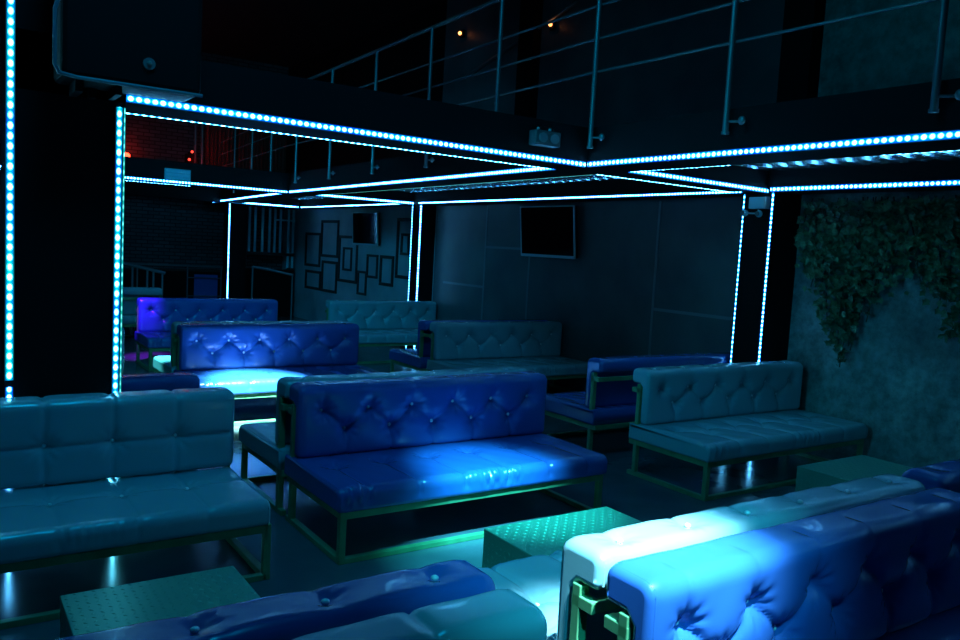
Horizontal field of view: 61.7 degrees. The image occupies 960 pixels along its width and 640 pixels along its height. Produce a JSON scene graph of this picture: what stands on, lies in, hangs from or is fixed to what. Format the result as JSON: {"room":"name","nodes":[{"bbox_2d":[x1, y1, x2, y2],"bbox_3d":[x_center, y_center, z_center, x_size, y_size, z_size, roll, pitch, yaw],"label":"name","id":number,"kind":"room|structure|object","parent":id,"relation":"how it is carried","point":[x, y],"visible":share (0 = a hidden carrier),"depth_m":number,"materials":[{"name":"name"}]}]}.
{"room":"entertainment venue","nodes":[
{"label":"entertainment venue","id":0,"kind":"room"},
{"bbox_2d":[0,170,209,200],"bbox_3d":[-10.124,-2.924,14.907,10.000,0.645,0.350,0,6,-34],"label":"beam","id":1,"kind":"structure","parent":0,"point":[132,188],"depth_m":17.08,"materials":[{"name":"black metal"}]},
{"bbox_2d":[0,16,288,268],"bbox_3d":[-10.129,-3.263,17.140,12.700,6.200,0.200,0,6,-34],"label":"wall","id":2,"kind":"structure","parent":0,"point":[156,230],"depth_m":19.06,"materials":[{"name":"paint"}]},
{"bbox_2d":[0,0,444,66],"bbox_3d":[-3.237,-5.153,6.880,12.600,0.100,24.200,0,6,-34],"label":"ceiling","id":3,"kind":"structure","parent":0,"point":[286,33],"depth_m":16.14,"materials":[{"name":"black paint"}]},
{"bbox_2d":[282,0,446,320],"bbox_3d":[-2.778,-2.882,17.439,0.200,6.200,7.600,0,6,-34],"label":"wall","id":4,"kind":"structure","parent":0,"point":[412,53],"depth_m":16.87,"materials":[{"name":"black paint"}]},
{"bbox_2d":[304,232,320,266],"bbox_3d":[-3.941,-1.660,18.950,0.034,0.794,0.902,0,6,-34],"label":"picture frame","id":5,"kind":"object","parent":4,"relation":"attached to","point":[306,233],"visible":1,"depth_m":19.01,"materials":[{"name":"grey wood"}]},
{"bbox_2d":[304,269,320,290],"bbox_3d":[-3.942,-0.946,18.956,0.034,0.446,0.920,0,6,-34],"label":"picture frame","id":6,"kind":"object","parent":4,"relation":"attached to","point":[306,270],"visible":1,"depth_m":18.90,"materials":[{"name":"grey wood"}]},
{"bbox_2d":[321,260,337,293],"bbox_3d":[-3.410,-0.978,18.171,0.034,0.709,0.840,0,6,-34],"label":"picture frame","id":7,"kind":"object","parent":4,"relation":"attached to","point":[334,291],"visible":1,"depth_m":18.11,"materials":[{"name":"grey wood"}]},
{"bbox_2d":[320,220,339,257],"bbox_3d":[-3.391,-1.831,18.138,0.034,0.835,0.960,0,6,-34],"label":"picture frame","id":8,"kind":"object","parent":4,"relation":"attached to","point":[322,221],"visible":1,"depth_m":18.09,"materials":[{"name":"grey wood"}]},
{"bbox_2d":[337,235,357,283],"bbox_3d":[-2.853,-1.313,17.347,0.034,1.012,0.950,0,6,-34],"label":"picture frame","id":9,"kind":"object","parent":4,"relation":"attached to","point":[340,236],"visible":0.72,"depth_m":17.44,"materials":[{"name":"grey wood"}]},
{"bbox_2d":[342,247,352,270],"bbox_3d":[-2.867,-1.315,17.368,0.034,0.508,0.440,0,6,-34],"label":"picture frame","id":10,"kind":"object","parent":4,"relation":"attached to","point":[344,248],"visible":1,"depth_m":17.32,"materials":[{"name":"grey wood"}]},
{"bbox_2d":[356,270,366,295],"bbox_3d":[-2.468,-0.773,16.783,0.034,0.504,0.420,0,6,-34],"label":"picture frame","id":11,"kind":"object","parent":4,"relation":"attached to","point":[358,271],"visible":1,"depth_m":16.75,"materials":[{"name":"grey wood"}]},
{"bbox_2d":[352,212,379,245],"bbox_3d":[-2.302,-1.858,16.425,0.166,0.675,1.150,0,6,-34],"label":"wall screen","id":12,"kind":"object","parent":4,"relation":"attached to","point":[365,225],"visible":1,"depth_m":16.34,"materials":[{"name":"black plastic"}]},
{"bbox_2d":[366,254,378,278],"bbox_3d":[-2.199,-1.093,16.385,0.034,0.481,0.490,0,6,-34],"label":"picture frame","id":13,"kind":"object","parent":4,"relation":"attached to","point":[368,255],"visible":1,"depth_m":16.36,"materials":[{"name":"grey wood"}]},
{"bbox_2d":[379,255,394,286],"bbox_3d":[-1.845,-0.969,15.863,0.034,0.599,0.570,0,6,-34],"label":"picture frame","id":14,"kind":"object","parent":4,"relation":"attached to","point":[381,256],"visible":1,"depth_m":15.82,"materials":[{"name":"grey wood"}]},
{"bbox_2d":[395,218,411,279],"bbox_3d":[-1.428,-1.354,15.247,0.034,1.149,0.650,0,6,-34],"label":"picture frame","id":15,"kind":"object","parent":4,"relation":"attached to","point":[398,219],"visible":0.56,"depth_m":15.45,"materials":[{"name":"grey wood"}]},
{"bbox_2d":[400,233,409,254],"bbox_3d":[-1.421,-1.433,15.236,0.034,0.410,0.320,0,6,-34],"label":"picture frame","id":16,"kind":"object","parent":4,"relation":"attached to","point":[402,234],"visible":1,"depth_m":15.22,"materials":[{"name":"grey wood"}]},
{"bbox_2d":[0,316,820,639],"bbox_3d":[-3.584,1.114,7.427,12.400,0.100,24.000,0,6,-34],"label":"floor","id":17,"kind":"structure","parent":0,"point":[296,564],"depth_m":5.57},
{"bbox_2d":[0,0,125,397],"bbox_3d":[-2.390,-1.742,4.624,0.603,6.200,0.360,0,6,-34],"label":"column","id":18,"kind":"structure","parent":17,"relation":"on","point":[65,144],"depth_m":4.57,"materials":[{"name":"black paint"}]},
{"bbox_2d":[5,387,12,397],"bbox_3d":[-2.660,0.863,4.541,0.040,0.978,0.010,0,6,-34],"label":"led strip","id":19,"kind":"object","parent":18,"relation":"attached to","point":[8,390],"visible":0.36,"depth_m":4.50,"materials":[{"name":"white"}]},
{"bbox_2d":[4,0,15,380],"bbox_3d":[-2.552,-1.091,4.371,0.046,2.870,0.010,0,6,-34],"label":"led strip","id":20,"kind":"object","parent":18,"relation":"attached to","point":[10,4],"visible":1,"depth_m":4.40,"materials":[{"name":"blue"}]},
{"bbox_2d":[111,107,122,392],"bbox_3d":[-2.162,0.057,4.779,0.040,2.595,0.010,0,6,-34],"label":"led strip","id":21,"kind":"object","parent":18,"relation":"attached to","point":[119,110],"visible":0.64,"depth_m":4.73,"materials":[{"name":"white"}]},
{"bbox_2d":[119,108,125,391],"bbox_3d":[-2.139,0.057,4.794,0.012,2.595,0.010,0,6,-34],"label":"led strip","id":22,"kind":"object","parent":18,"relation":"attached to","point":[124,109],"visible":0.64,"depth_m":4.75,"materials":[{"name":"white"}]},
{"bbox_2d":[52,0,202,101],"bbox_3d":[-1.962,-1.729,4.455,0.755,1.010,0.399,0,6,-34],"label":"loudspeaker","id":23,"kind":"object","parent":18,"relation":"attached to","point":[146,48],"visible":1,"depth_m":4.35,"materials":[{"name":"black plastic"}]},
{"bbox_2d":[15,28,588,168],"bbox_3d":[-0.937,-1.449,5.684,4.160,0.318,0.420,0,6,-34],"label":"beam","id":24,"kind":"structure","parent":18,"relation":"attached to","point":[222,85],"depth_m":5.48,"materials":[{"name":"black paint"}]},
{"bbox_2d":[126,113,548,168],"bbox_3d":[-0.838,-1.321,6.028,3.510,0.022,0.010,0,6,-34],"label":"led strip","id":25,"kind":"object","parent":24,"relation":"attached to","point":[126,113],"visible":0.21,"depth_m":5.81,"materials":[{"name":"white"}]},
{"bbox_2d":[126,94,585,167],"bbox_3d":[-0.593,-1.290,5.676,3.540,0.065,0.010,0,6,-34],"label":"led strip","id":26,"kind":"object","parent":24,"relation":"attached to","point":[184,106],"visible":0.86,"depth_m":5.42,"materials":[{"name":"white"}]},
{"bbox_2d":[529,125,560,147],"bbox_3d":[0.515,-1.450,6.332,0.246,0.165,0.110,0,6,-34],"label":"lamp","id":27,"kind":"object","parent":24,"relation":"attached to","point":[541,138],"visible":1,"depth_m":6.29,"materials":[{"name":"grey"}]},
{"bbox_2d":[122,327,124,374],"bbox_3d":[-4.313,0.560,7.278,2.140,0.947,0.941,0,6,-34],"label":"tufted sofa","id":28,"kind":"object","parent":17,"relation":"on","point":[123,330],"visible":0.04,"depth_m":8.06,"materials":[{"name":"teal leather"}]},
{"bbox_2d":[0,387,271,629],"bbox_3d":[-2.266,0.939,4.237,2.110,0.947,0.941,0,6,-34],"label":"tufted sofa","id":29,"kind":"object","parent":17,"relation":"on","point":[84,476],"visible":1,"depth_m":4.44,"materials":[{"name":"teal leather"}]},
{"bbox_2d":[122,287,161,336],"bbox_3d":[-6.597,-0.126,13.688,2.100,0.949,0.955,0,6,-34],"label":"tufted sofa","id":30,"kind":"object","parent":17,"relation":"on","point":[130,294],"visible":0.22,"depth_m":13.67,"materials":[{"name":"teal leather"}]},
{"bbox_2d":[123,261,165,332],"bbox_3d":[-6.407,-0.445,15.037,0.991,1.370,0.060,0,6,-34],"label":"handrail","id":31,"kind":"object","parent":17,"relation":"on","point":[132,265],"visible":0.45,"depth_m":15.08,"materials":[{"name":"silver metal"}]},
{"bbox_2d":[60,566,260,637],"bbox_3d":[-1.296,1.348,3.298,0.712,0.403,0.502,0,6,-34],"label":"table","id":32,"kind":"object","parent":17,"relation":"on","point":[184,595],"visible":0.63,"depth_m":3.29,"materials":[{"name":"green"}]},
{"bbox_2d":[121,372,199,391],"bbox_3d":[-3.032,0.801,5.320,2.100,0.949,0.958,0,6,-34],"label":"tufted sofa","id":33,"kind":"object","parent":17,"relation":"on","point":[176,380],"visible":0.12,"depth_m":5.34,"materials":[{"name":"blue leather"}]},
{"bbox_2d":[123,266,222,297],"bbox_3d":[-7.383,-0.685,18.895,3.000,1.070,0.450,0,6,-34],"label":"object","id":34,"kind":"structure","parent":17,"relation":"on","point":[174,279],"depth_m":18.91,"materials":[{"name":"grey wood"}]},
{"bbox_2d":[123,266,222,271],"bbox_3d":[-7.355,-1.192,18.850,3.000,0.050,0.450,0,6,-34],"label":"countertop","id":35,"kind":"structure","parent":34,"relation":"on","point":[124,267],"depth_m":18.87,"materials":[{"name":"grey wood"}]},
{"bbox_2d":[133,263,222,297],"bbox_3d":[-7.497,-0.707,18.395,3.250,1.187,0.044,0,6,-34],"label":"rail","id":36,"kind":"object","parent":17,"relation":"on","point":[187,266],"visible":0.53,"depth_m":18.83,"materials":[{"name":"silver metal"}]},
{"bbox_2d":[134,297,277,370],"bbox_3d":[-3.885,0.183,11.864,2.100,0.949,0.958,0,6,-34],"label":"tufted sofa","id":37,"kind":"object","parent":17,"relation":"on","point":[155,316],"visible":0.52,"depth_m":11.79,"materials":[{"name":"blue leather"}]},
{"bbox_2d":[222,203,247,298],"bbox_3d":[-5.564,-1.313,18.222,0.420,2.637,0.320,0,6,-34],"label":"column","id":38,"kind":"structure","parent":17,"relation":"on","point":[238,216],"depth_m":18.08,"materials":[{"name":"black paint"}]},
{"bbox_2d":[226,204,230,297],"bbox_3d":[-5.629,-1.287,17.981,0.040,2.595,0.010,0,6,-34],"label":"led strip","id":39,"kind":"object","parent":38,"relation":"attached to","point":[229,204],"visible":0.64,"depth_m":17.96,"materials":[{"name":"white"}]},
{"bbox_2d":[153,321,348,372],"bbox_3d":[-2.691,0.448,9.589,2.100,0.949,0.955,0,6,-34],"label":"tufted sofa","id":40,"kind":"object","parent":17,"relation":"on","point":[162,364],"visible":0.22,"depth_m":8.93,"materials":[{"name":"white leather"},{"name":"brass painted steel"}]},
{"bbox_2d":[245,206,294,316],"bbox_3d":[-5.108,-1.381,19.386,1.320,2.620,0.060,0,6,-34],"label":"slatted screen","id":41,"kind":"object","parent":17,"relation":"on","point":[266,284],"visible":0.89,"depth_m":19.43,"materials":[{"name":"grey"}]},
{"bbox_2d":[251,266,292,320],"bbox_3d":[-4.265,-0.434,16.492,0.874,1.332,0.044,0,6,-34],"label":"rail","id":42,"kind":"object","parent":17,"relation":"on","point":[256,267],"visible":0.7,"depth_m":16.49,"materials":[{"name":"silver metal"}]},
{"bbox_2d":[56,560,495,639],"bbox_3d":[-1.074,1.180,2.223,2.100,0.949,0.954,0,6,-34],"label":"tufted sofa","id":43,"kind":"object","parent":17,"relation":"on","point":[286,616],"visible":0.72,"depth_m":2.12,"materials":[{"name":"blue leather"}]},
{"bbox_2d":[174,323,378,425],"bbox_3d":[-2.147,0.548,8.787,2.100,0.949,0.958,0,6,-34],"label":"tufted sofa","id":44,"kind":"object","parent":17,"relation":"on","point":[248,360],"visible":0.86,"depth_m":8.81,"materials":[{"name":"blue leather"}]},
{"bbox_2d":[325,300,436,363],"bbox_3d":[-1.474,0.176,13.477,2.080,0.949,0.954,0,6,-34],"label":"tufted sofa","id":45,"kind":"object","parent":17,"relation":"on","point":[380,322],"visible":0.74,"depth_m":13.48,"materials":[{"name":"teal leather"}]},
{"bbox_2d":[239,367,526,515],"bbox_3d":[-0.735,0.830,6.449,2.130,0.949,0.953,0,6,-34],"label":"tufted sofa","id":46,"kind":"object","parent":17,"relation":"on","point":[269,442],"visible":0.3,"depth_m":5.78,"materials":[{"name":"teal leather"}]},
{"bbox_2d":[292,589,546,639],"bbox_3d":[-0.534,1.280,1.428,2.060,0.947,0.940,0,6,-34],"label":"tufted sofa","id":47,"kind":"object","parent":17,"relation":"on","point":[498,614],"visible":1,"depth_m":2.08,"materials":[{"name":"teal leather"}]},
{"bbox_2d":[407,204,435,348],"bbox_3d":[-1.054,-0.850,14.428,0.340,2.870,0.260,0,6,-34],"label":"column","id":48,"kind":"structure","parent":17,"relation":"on","point":[428,223],"depth_m":14.30,"materials":[{"name":"black paint"}]},
{"bbox_2d":[405,205,413,348],"bbox_3d":[-1.264,-0.745,14.426,0.010,2.615,0.035,0,6,-34],"label":"led strip","id":49,"kind":"object","parent":48,"relation":"attached to","point":[412,205],"visible":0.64,"depth_m":14.38,"materials":[{"name":"white plastic"}]},
{"bbox_2d":[413,205,421,348],"bbox_3d":[-1.107,-0.721,14.244,0.045,2.615,0.010,0,6,-34],"label":"led strip","id":50,"kind":"object","parent":48,"relation":"attached to","point":[420,212],"visible":0.64,"depth_m":14.20,"materials":[{"name":"white plastic"}]},
{"bbox_2d":[284,371,606,564],"bbox_3d":[-0.192,0.930,5.649,2.130,0.949,0.956,0,6,-34],"label":"tufted sofa","id":51,"kind":"object","parent":17,"relation":"on","point":[359,448],"visible":1,"depth_m":5.51,"materials":[{"name":"blue leather"}]},
{"bbox_2d":[389,319,547,372],"bbox_3d":[-0.130,0.431,11.399,2.130,0.949,0.956,0,6,-34],"label":"tufted sofa","id":52,"kind":"object","parent":17,"relation":"on","point":[416,359],"visible":0.3,"depth_m":10.61,"materials":[{"name":"blue leather"}]},
{"bbox_2d":[427,321,587,391],"bbox_3d":[0.438,0.531,10.615,2.130,0.949,0.953,0,6,-34],"label":"tufted sofa","id":53,"kind":"object","parent":17,"relation":"on","point":[535,346],"visible":0.9,"depth_m":10.65,"materials":[{"name":"teal leather"}]},
{"bbox_2d":[482,506,641,568],"bbox_3d":[0.514,1.349,4.433,0.902,0.403,0.477,0,6,-34],"label":"table","id":54,"kind":"object","parent":17,"relation":"on","point":[547,535],"visible":0.31,"depth_m":4.35,"materials":[{"name":"green"}]},
{"bbox_2d":[545,352,730,449],"bbox_3d":[1.743,0.788,8.498,2.230,0.949,0.955,0,6,-34],"label":"tufted sofa","id":55,"kind":"object","parent":17,"relation":"on","point":[608,402],"visible":0.55,"depth_m":7.76,"materials":[{"name":"blue leather"}]},
{"bbox_2d":[478,473,925,639],"bbox_3d":[0.900,1.164,3.658,2.100,0.949,1.134,0,6,-34],"label":"tufted sofa","id":56,"kind":"object","parent":17,"relation":"on","point":[568,585],"visible":0.44,"depth_m":2.99,"materials":[{"name":"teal leather"}]},
{"bbox_2d":[626,360,867,501],"bbox_3d":[2.494,0.929,7.355,2.270,0.949,0.958,0,6,-34],"label":"tufted sofa","id":57,"kind":"object","parent":17,"relation":"on","point":[708,416],"visible":1,"depth_m":7.16,"materials":[{"name":"teal leather"}]},
{"bbox_2d":[732,192,801,362],"bbox_3d":[2.950,-0.101,8.387,0.500,2.870,0.330,0,6,-34],"label":"column","id":58,"kind":"structure","parent":17,"relation":"on","point":[787,207],"depth_m":8.22,"materials":[{"name":"black paint"}]},
{"bbox_2d":[730,194,745,362],"bbox_3d":[2.650,0.004,8.376,0.010,2.605,0.024,0,6,-34],"label":"led strip","id":59,"kind":"object","parent":58,"relation":"attached to","point":[744,197],"visible":0.64,"depth_m":8.34,"materials":[{"name":"white plastic"}]},
{"bbox_2d":[740,196,770,216],"bbox_3d":[2.766,-1.137,8.114,0.098,0.206,0.298,0,6,-34],"label":"emergency light","id":60,"kind":"object","parent":58,"relation":"attached to","point":[758,203],"visible":1,"depth_m":8.04,"materials":[{"name":"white plastic"}]},
{"bbox_2d":[757,192,774,361],"bbox_3d":[2.846,0.032,8.127,0.044,2.615,0.010,0,6,-34],"label":"led strip","id":61,"kind":"object","parent":58,"relation":"attached to","point":[772,194],"visible":0.64,"depth_m":8.08,"materials":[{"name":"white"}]},
{"bbox_2d":[604,487,959,639],"bbox_3d":[1.478,1.273,2.772,2.100,0.949,0.958,0,6,-34],"label":"tufted sofa","id":62,"kind":"object","parent":17,"relation":"on","point":[888,568],"visible":1,"depth_m":2.88,"materials":[{"name":"blue leather"}]},
{"bbox_2d":[795,455,911,490],"bbox_3d":[2.907,1.331,6.161,0.882,0.403,0.522,0,6,-34],"label":"table","id":63,"kind":"object","parent":17,"relation":"on","point":[831,472],"visible":0.41,"depth_m":6.09,"materials":[{"name":"green"}]},
{"bbox_2d":[902,459,959,492],"bbox_3d":[2.754,1.166,4.809,2.100,0.949,0.958,0,6,-34],"label":"tufted sofa","id":64,"kind":"object","parent":17,"relation":"on","point":[945,474],"visible":0.15,"depth_m":3.90,"materials":[{"name":"blue leather"}]},
{"bbox_2d":[432,0,784,391],"bbox_3d":[1.384,-2.117,11.307,0.200,6.200,7.300,0,6,-34],"label":"wall","id":65,"kind":"structure","parent":0,"point":[601,298],"depth_m":10.52,"materials":[{"name":"grey paint"}]},
{"bbox_2d":[458,30,464,37],"bbox_3d":[-0.316,-4.817,13.522,0.110,0.120,0.100,0,6,-34],"label":"wall lamp","id":66,"kind":"object","parent":65,"relation":"attached to","point":[461,33],"visible":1,"depth_m":13.50,"materials":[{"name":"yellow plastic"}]},
{"bbox_2d":[443,281,481,287],"bbox_3d":[-0.300,-0.602,13.622,0.018,0.036,1.240,0,6,-34],"label":"trim","id":67,"kind":"structure","parent":65,"relation":"attached to","point":[446,282],"depth_m":13.60,"materials":[{"name":"grey metal"}]},
{"bbox_2d":[481,205,488,319],"bbox_3d":[0.067,-0.696,13.081,0.018,2.320,0.036,0,6,-34],"label":"trim","id":68,"kind":"structure","parent":65,"relation":"attached to","point":[487,205],"depth_m":13.05,"materials":[{"name":"grey metal"}]},
{"bbox_2d":[486,246,520,249],"bbox_3d":[0.602,-1.089,12.290,0.018,0.036,1.780,0,6,-34],"label":"trim","id":69,"kind":"structure","parent":65,"relation":"attached to","point":[493,247],"depth_m":12.61,"materials":[{"name":"grey metal"}]},
{"bbox_2d":[464,1,578,78],"bbox_3d":[0.541,-4.218,12.271,0.050,0.669,2.811,0,6,-34],"label":"pipe","id":70,"kind":"object","parent":65,"relation":"attached to","point":[575,3],"visible":0.79,"depth_m":12.26,"materials":[{"name":"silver metal"}]},
{"bbox_2d":[525,257,529,318],"bbox_3d":[0.704,-0.186,12.144,0.018,1.540,0.036,0,6,-34],"label":"trim","id":71,"kind":"structure","parent":65,"relation":"attached to","point":[528,257],"depth_m":12.11,"materials":[{"name":"grey metal"}]},
{"bbox_2d":[514,0,542,117],"bbox_3d":[0.711,-3.695,11.978,0.150,3.250,0.360,0,6,-34],"label":"column","id":72,"kind":"structure","parent":65,"relation":"attached to","point":[531,11],"depth_m":11.86,"materials":[{"name":"black paint"}]},
{"bbox_2d":[520,205,577,258],"bbox_3d":[0.994,-1.264,11.556,0.190,0.733,1.230,0,6,-34],"label":"wall screen","id":73,"kind":"object","parent":65,"relation":"attached to","point":[545,231],"visible":1,"depth_m":11.47,"materials":[{"name":"black plastic"}]},
{"bbox_2d":[548,22,556,29],"bbox_3d":[1.029,-4.238,11.543,0.110,0.120,0.100,0,6,-34],"label":"wall lamp","id":74,"kind":"object","parent":65,"relation":"attached to","point":[552,26],"visible":0.62,"depth_m":11.52,"materials":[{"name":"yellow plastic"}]},
{"bbox_2d":[648,201,661,354],"bbox_3d":[2.162,-0.310,9.995,0.018,2.320,0.036,0,6,-34],"label":"trim","id":75,"kind":"structure","parent":65,"relation":"attached to","point":[660,202],"depth_m":9.97,"materials":[{"name":"grey metal"}]},
{"bbox_2d":[654,308,732,320],"bbox_3d":[2.521,-0.068,9.467,0.018,0.036,1.280,0,6,-34],"label":"trim","id":76,"kind":"structure","parent":65,"relation":"attached to","point":[655,309],"depth_m":9.45,"materials":[{"name":"grey metal"}]},
{"bbox_2d":[289,150,959,199],"bbox_3d":[0.673,-1.801,9.953,2.500,0.060,24.000,0,6,-34],"label":"ceiling","id":77,"kind":"structure","parent":0,"point":[946,155],"depth_m":7.65,"materials":[{"name":"metal"}]},
{"bbox_2d":[206,188,299,207],"bbox_3d":[-5.147,-2.781,18.304,2.050,0.322,0.350,0,6,-34],"label":"beam","id":78,"kind":"structure","parent":77,"relation":"attached to","point":[215,193],"depth_m":18.34,"materials":[{"name":"black metal"}]},
{"bbox_2d":[238,202,297,207],"bbox_3d":[-4.851,-2.625,18.305,1.500,0.050,0.010,0,6,-34],"label":"led strip","id":79,"kind":"object","parent":78,"relation":"attached to","point":[251,203],"visible":0.79,"depth_m":18.35,"materials":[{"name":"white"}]},
{"bbox_2d":[312,190,413,203],"bbox_3d":[-2.046,-2.228,13.886,1.860,0.314,0.400,0,6,-34],"label":"beam","id":80,"kind":"structure","parent":77,"relation":"attached to","point":[386,194],"depth_m":13.94,"materials":[{"name":"metal"}]},
{"bbox_2d":[316,194,413,204],"bbox_3d":[-1.939,-2.064,13.730,1.840,0.050,0.010,0,6,-34],"label":"led strip","id":81,"kind":"object","parent":80,"relation":"attached to","point":[331,195],"visible":0.79,"depth_m":13.74,"materials":[{"name":"white plastic"}]},
{"bbox_2d":[273,157,959,209],"bbox_3d":[1.498,-1.736,10.521,0.480,0.318,24.006,0,6,-34],"label":"beam","id":82,"kind":"structure","parent":77,"relation":"attached to","point":[937,169],"depth_m":9.04,"materials":[{"name":"metal"}]},
{"bbox_2d":[301,203,407,207],"bbox_3d":[-2.697,-2.353,16.551,0.010,0.034,5.340,0,6,-34],"label":"led strip","id":83,"kind":"object","parent":82,"relation":"attached to","point":[383,203],"visible":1,"depth_m":16.35,"materials":[{"name":"white plastic"}]},
{"bbox_2d":[419,191,741,203],"bbox_3d":[0.814,-1.684,11.187,0.010,0.046,6.972,0,6,-33],"label":"led strip","id":84,"kind":"object","parent":82,"relation":"attached to","point":[702,192],"visible":0.86,"depth_m":10.16,"materials":[{"name":"white plastic"}]},
{"bbox_2d":[770,179,959,191],"bbox_3d":[4.722,-0.957,5.267,0.010,0.050,6.590,0,6,-34],"label":"led strip","id":85,"kind":"object","parent":82,"relation":"attached to","point":[933,183],"visible":1,"depth_m":7.13,"materials":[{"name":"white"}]},
{"bbox_2d":[598,165,768,191],"bbox_3d":[1.955,-1.462,7.646,1.970,0.314,0.420,0,6,-34],"label":"beam","id":86,"kind":"structure","parent":77,"relation":"attached to","point":[732,174],"depth_m":7.68,"materials":[{"name":"black metal"}]},
{"bbox_2d":[595,174,731,192],"bbox_3d":[1.839,-1.334,7.844,1.900,0.018,0.010,0,6,-34],"label":"led strip","id":87,"kind":"object","parent":86,"relation":"attached to","point":[595,174],"visible":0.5,"depth_m":7.75,"materials":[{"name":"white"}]},
{"bbox_2d":[628,171,767,192],"bbox_3d":[2.080,-1.292,7.490,1.920,0.062,0.010,0,6,-34],"label":"led strip","id":88,"kind":"object","parent":86,"relation":"attached to","point":[645,173],"visible":0.79,"depth_m":7.46,"materials":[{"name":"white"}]},
{"bbox_2d":[787,0,959,467],"bbox_3d":[5.965,-1.274,4.559,0.200,6.200,9.100,0,6,-34],"label":"wall","id":89,"kind":"structure","parent":0,"point":[897,379],"depth_m":7.54,"materials":[{"name":"concrete"}]},
{"bbox_2d":[776,0,825,102],"bbox_3d":[3.294,-3.218,8.147,0.180,3.250,0.350,0,6,-34],"label":"column","id":90,"kind":"structure","parent":89,"relation":"attached to","point":[801,50],"depth_m":8.10,"materials":[{"name":"black paint"}]},
{"bbox_2d":[794,195,959,366],"bbox_3d":[4.321,-0.181,6.555,0.260,1.706,4.109,0,6,-34],"label":"climbing ivy","id":91,"kind":"object","parent":89,"relation":"attached to","point":[944,212],"visible":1,"depth_m":7.53,"materials":[{"name":"green plant"}]},
{"bbox_3d":[-10.546,-3.002,15.796,10.300,0.070,1.600,0,6,-34],"label":"floor","id":92,"kind":"structure","parent":0,"visible":0},
{"bbox_2d":[185,151,194,162],"bbox_3d":[-6.668,-3.473,18.467,0.200,0.830,0.140,0,6,-34],"label":"spot lamp","id":93,"kind":"object","parent":92,"relation":"on","point":[189,158],"visible":0.61,"depth_m":18.41,"materials":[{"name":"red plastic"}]},
{"bbox_2d":[194,122,196,163],"bbox_3d":[-6.662,-3.855,18.812,0.065,1.530,0.065,2,5,-12],"label":"pipe","id":94,"kind":"object","parent":92,"relation":"on","point":[195,124],"visible":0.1,"depth_m":18.76,"materials":[{"name":"silver metal"}]},
{"bbox_2d":[200,123,203,163],"bbox_3d":[-6.530,-3.856,18.902,0.065,1.530,0.065,2,5,-12],"label":"pipe","id":95,"kind":"object","parent":92,"relation":"on","point":[202,125],"visible":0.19,"depth_m":18.85,"materials":[{"name":"silver metal"}]},
{"bbox_3d":[0.519,-1.861,9.841,2.880,0.050,24.000,0,6,-34],"label":"floor","id":96,"kind":"structure","parent":0,"visible":0},
{"bbox_2d":[205,124,286,172],"bbox_3d":[-5.712,-4.232,19.706,2.000,2.230,0.147,0,6,-34],"label":"curtain","id":97,"kind":"object","parent":96,"relation":"on","point":[214,134],"visible":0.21,"depth_m":19.65,"materials":[{"name":"red fabric"}]},
{"bbox_2d":[204,78,959,204],"bbox_3d":[-0.266,-1.730,9.333,0.880,0.318,24.027,0,6,-32],"label":"beam","id":98,"kind":"structure","parent":96,"relation":"attached to","point":[897,110],"depth_m":5.58,"materials":[{"name":"black paint"}]},
{"bbox_2d":[213,193,281,202],"bbox_3d":[-4.708,-2.407,15.896,0.010,0.050,5.905,0,6,-29],"label":"led strip","id":99,"kind":"object","parent":98,"relation":"attached to","point":[267,194],"visible":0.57,"depth_m":15.31,"materials":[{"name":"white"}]},
{"bbox_2d":[289,167,555,193],"bbox_3d":[-1.199,-1.696,9.983,0.010,0.050,6.984,0,6,-32],"label":"led strip","id":100,"kind":"object","parent":98,"relation":"attached to","point":[525,169],"visible":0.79,"depth_m":8.86,"materials":[{"name":"white plastic"}]},
{"bbox_2d":[329,175,583,194],"bbox_3d":[-0.814,-1.689,10.233,0.010,0.020,6.904,0,6,-32],"label":"led strip","id":101,"kind":"object","parent":98,"relation":"attached to","point":[582,175],"visible":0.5,"depth_m":9.26,"materials":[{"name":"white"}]},
{"bbox_2d":[221,0,959,192],"bbox_3d":[-0.213,-2.428,8.673,0.420,1.552,21.011,0,6,-32],"label":"gallery railing","id":102,"kind":"object","parent":98,"relation":"attached to","point":[944,4],"visible":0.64,"depth_m":6.53,"materials":[{"name":"silver metal"}]},
{"bbox_2d":[587,129,959,166],"bbox_3d":[2.787,-0.952,3.978,0.010,0.050,6.631,0,6,-35],"label":"led strip","id":103,"kind":"object","parent":98,"relation":"attached to","point":[949,134],"visible":1,"depth_m":5.11,"materials":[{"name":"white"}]},
{"bbox_3d":[-8.624,-1.999,3.617,0.200,6.200,24.000,0,6,-34],"label":"wall","id":104,"kind":"structure","parent":0,"visible":0},
{"bbox_2d":[0,143,288,193],"bbox_3d":[-7.214,-2.206,10.381,9.730,0.318,0.400,0,6,-34],"label":"beam","id":105,"kind":"structure","parent":104,"relation":"attached to","point":[135,167],"depth_m":12.28,"materials":[{"name":"black paint"}]},
{"bbox_2d":[0,165,286,192],"bbox_3d":[-6.912,-2.045,10.356,9.200,0.046,0.010,0,6,-34],"label":"led strip","id":106,"kind":"object","parent":105,"relation":"attached to","point":[126,177],"visible":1,"depth_m":12.21,"materials":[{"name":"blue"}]},
{"bbox_2d":[164,168,190,181],"bbox_3d":[-4.491,-2.154,11.952,0.370,0.175,0.062,0,6,-34],"label":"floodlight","id":107,"kind":"object","parent":105,"relation":"attached to","point":[171,174],"visible":1,"depth_m":11.93,"materials":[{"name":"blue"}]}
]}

